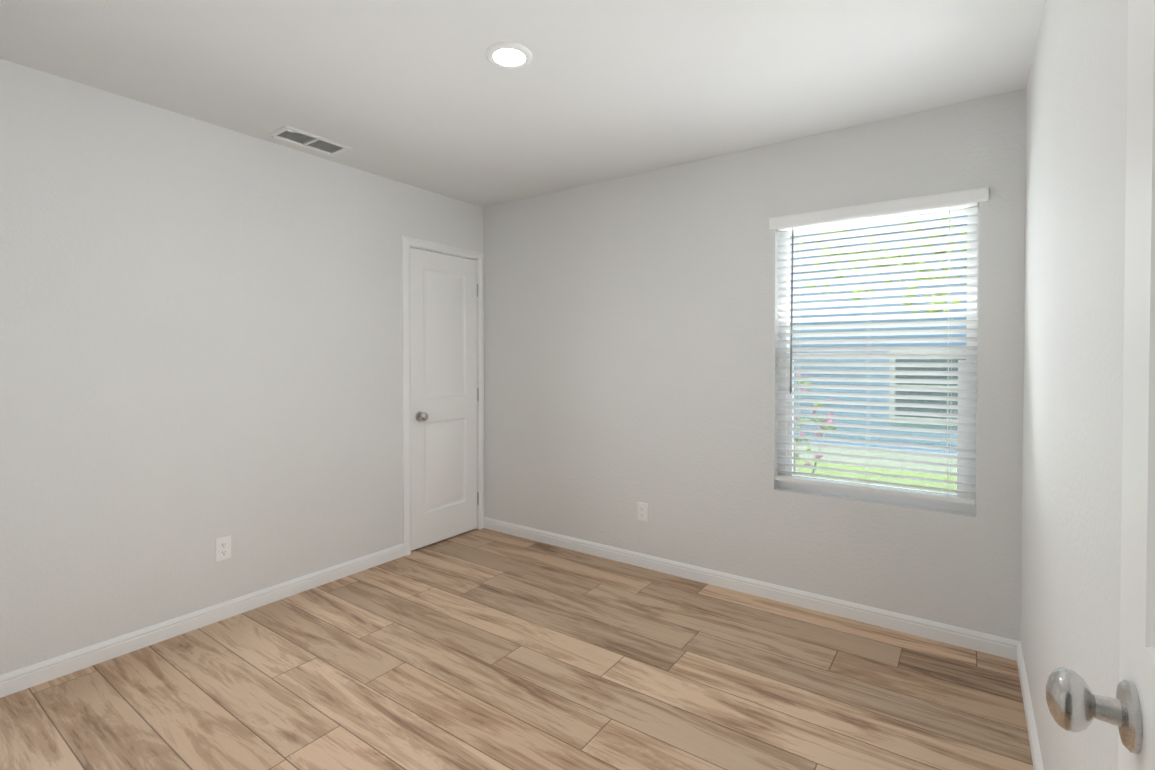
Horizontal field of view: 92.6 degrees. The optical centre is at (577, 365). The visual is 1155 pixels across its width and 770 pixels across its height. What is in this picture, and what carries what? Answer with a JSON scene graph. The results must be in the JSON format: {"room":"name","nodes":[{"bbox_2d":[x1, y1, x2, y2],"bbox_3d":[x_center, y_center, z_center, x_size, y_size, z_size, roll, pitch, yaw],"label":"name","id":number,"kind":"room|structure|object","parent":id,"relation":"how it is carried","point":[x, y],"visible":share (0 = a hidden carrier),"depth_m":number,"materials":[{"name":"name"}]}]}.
{"room":"empty bedroom","nodes":[
{"label":"empty bedroom","id":0,"kind":"room"},
{"bbox_2d":[0,58,482,674],"bbox_3d":[-1.655,0.038,3.009,0.140,2.440,3.327,1,1,35],"label":"wall","id":1,"kind":"structure","parent":0,"point":[200,336],"depth_m":2.59,"materials":[{"name":"paint"}]},
{"bbox_2d":[0,543,403,697],"bbox_3d":[-1.807,1.222,2.679,0.013,0.082,2.306,1,1,35],"label":"baseboard","id":2,"kind":"structure","parent":1,"relation":"attached to","point":[44,671],"depth_m":2.58,"materials":[{"name":"white wood"}]},
{"bbox_2d":[215,535,230,561],"bbox_3d":[-1.761,0.912,2.745,0.007,0.114,0.070,1,1,35],"label":"electrical outlet","id":3,"kind":"object","parent":1,"relation":"attached to","point":[222,548],"visible":1,"depth_m":2.74,"materials":[{"name":"white plastic"}]},
{"bbox_2d":[402,235,483,555],"bbox_3d":[-0.981,0.197,3.946,0.157,2.097,0.738,1,1,35],"label":"door frame","id":4,"kind":"structure","parent":1,"relation":"attached to","point":[408,242],"depth_m":3.65,"materials":[{"name":"white wood"}]},
{"bbox_2d":[410,247,478,550],"bbox_3d":[-0.945,0.225,3.925,0.172,2.018,0.614,1,1,35],"label":"closet door","id":5,"kind":"structure","parent":1,"relation":"in","point":[443,364],"depth_m":3.89,"materials":[{"name":"white wood"}]},
{"bbox_2d":[0,528,1033,769],"bbox_3d":[-0.999,1.325,1.757,4.300,0.100,4.637,1,1,35],"label":"floor","id":6,"kind":"structure","parent":0,"point":[484,648],"depth_m":2.18,"materials":[{"name":"beige wood"}]},
{"bbox_2d":[0,0,1044,207],"bbox_3d":[-0.999,-1.215,1.722,4.300,0.100,4.637,1,1,35],"label":"ceiling","id":7,"kind":"structure","parent":0,"point":[428,95],"depth_m":2.19,"materials":[{"name":"paint"}]},
{"bbox_2d":[269,125,352,156],"bbox_3d":[-1.408,-1.324,2.911,0.201,0.319,0.361,1,1,35],"label":"ceiling vent","id":8,"kind":"object","parent":7,"relation":"in","point":[305,139],"visible":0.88,"depth_m":2.90,"materials":[{"name":"white metal"}]},
{"bbox_2d":[486,42,532,68],"bbox_3d":[-0.257,-1.164,2.082,0.176,0.011,0.176,1,1,35],"label":"recessed light","id":9,"kind":"object","parent":7,"relation":"in","point":[509,55],"visible":1,"depth_m":2.06,"materials":[{"name":"white plastic"}]},
{"bbox_2d":[483,88,1026,640],"bbox_3d":[0.690,0.034,3.298,3.350,2.440,0.140,1,1,35],"label":"wall","id":10,"kind":"structure","parent":0,"point":[631,338],"depth_m":3.12,"materials":[{"name":"paint"}]},
{"bbox_2d":[637,502,647,521],"bbox_3d":[0.403,0.911,3.424,0.070,0.114,0.007,1,1,35],"label":"electrical outlet","id":11,"kind":"object","parent":10,"relation":"attached to","point":[642,511],"visible":1,"depth_m":3.42,"materials":[{"name":"white plastic"}]},
{"bbox_2d":[484,517,1016,658],"bbox_3d":[0.589,1.214,3.292,3.210,0.082,0.013,1,1,35],"label":"baseboard","id":12,"kind":"structure","parent":10,"relation":"attached to","point":[941,632],"depth_m":2.93,"materials":[{"name":"white wood"}]},
{"bbox_2d":[778,202,978,512],"bbox_3d":[1.473,-0.049,2.782,0.879,1.440,0.064,1,1,35],"label":"window unit","id":13,"kind":"structure","parent":10,"relation":"in","point":[948,505],"depth_m":2.74,"materials":[{"name":"white plastic"}]},
{"bbox_2d":[769,186,988,504],"bbox_3d":[1.425,-0.084,2.711,0.942,1.406,0.092,1,1,35],"label":"window blind","id":14,"kind":"object","parent":13,"relation":"attached to","point":[923,204],"visible":1,"depth_m":2.69,"materials":[{"name":"white plastic"}]},
{"bbox_2d":[1021,0,1127,769],"bbox_3d":[1.036,0.065,1.013,0.140,2.440,3.187,1,1,35],"label":"wall","id":15,"kind":"structure","parent":0,"point":[1076,127],"depth_m":1.21,"materials":[{"name":"paint"}]},
{"bbox_2d":[1012,640,1043,769],"bbox_3d":[1.009,1.243,1.122,0.013,0.082,3.030,1,1,35],"label":"baseboard","id":16,"kind":"structure","parent":15,"relation":"attached to","point":[1017,654],"depth_m":1.96,"materials":[{"name":"white wood"}]},
{"bbox_2d":[1046,0,1154,769],"bbox_3d":[0.357,0.274,0.290,0.110,2.018,0.820,1,1,35],"label":"entry door","id":17,"kind":"structure","parent":15,"relation":"in","point":[1075,704],"depth_m":0.56,"materials":[{"name":"white wood"}]},
{"label":"outside","id":18,"kind":"structure","parent":0,"visible":0},
{"bbox_2d":[793,460,956,493],"bbox_3d":[5.519,1.493,7.833,34.000,0.200,12.813,1,1,35],"label":"lawn","id":19,"kind":"structure","parent":18,"point":[881,477],"depth_m":7.03,"materials":[{"name":"green plant"}]},
{"bbox_2d":[793,374,835,476],"bbox_3d":[1.799,0.720,4.508,0.569,1.443,0.618,1,1,35],"label":"shrub","id":20,"kind":"object","parent":19,"relation":"on","point":[806,419],"depth_m":4.42,"materials":[{"name":"green plant"}]},
{"bbox_2d":[790,215,966,472],"bbox_3d":[4.908,-1.125,6.936,22.800,5.060,0.900,1,1,35],"label":"neighbouring house","id":21,"kind":"structure","parent":19,"relation":"on","point":[885,376],"depth_m":7.63,"materials":[{"name":"blue"}]},
{"bbox_2d":[790,217,966,312],"bbox_3d":[3.057,-0.292,4.583,2.682,3.462,2.107,1,1,35],"label":"tree","id":22,"kind":"object","parent":19,"relation":"on","point":[937,294],"depth_m":4.71,"materials":[{"name":"green plant"}]}
]}

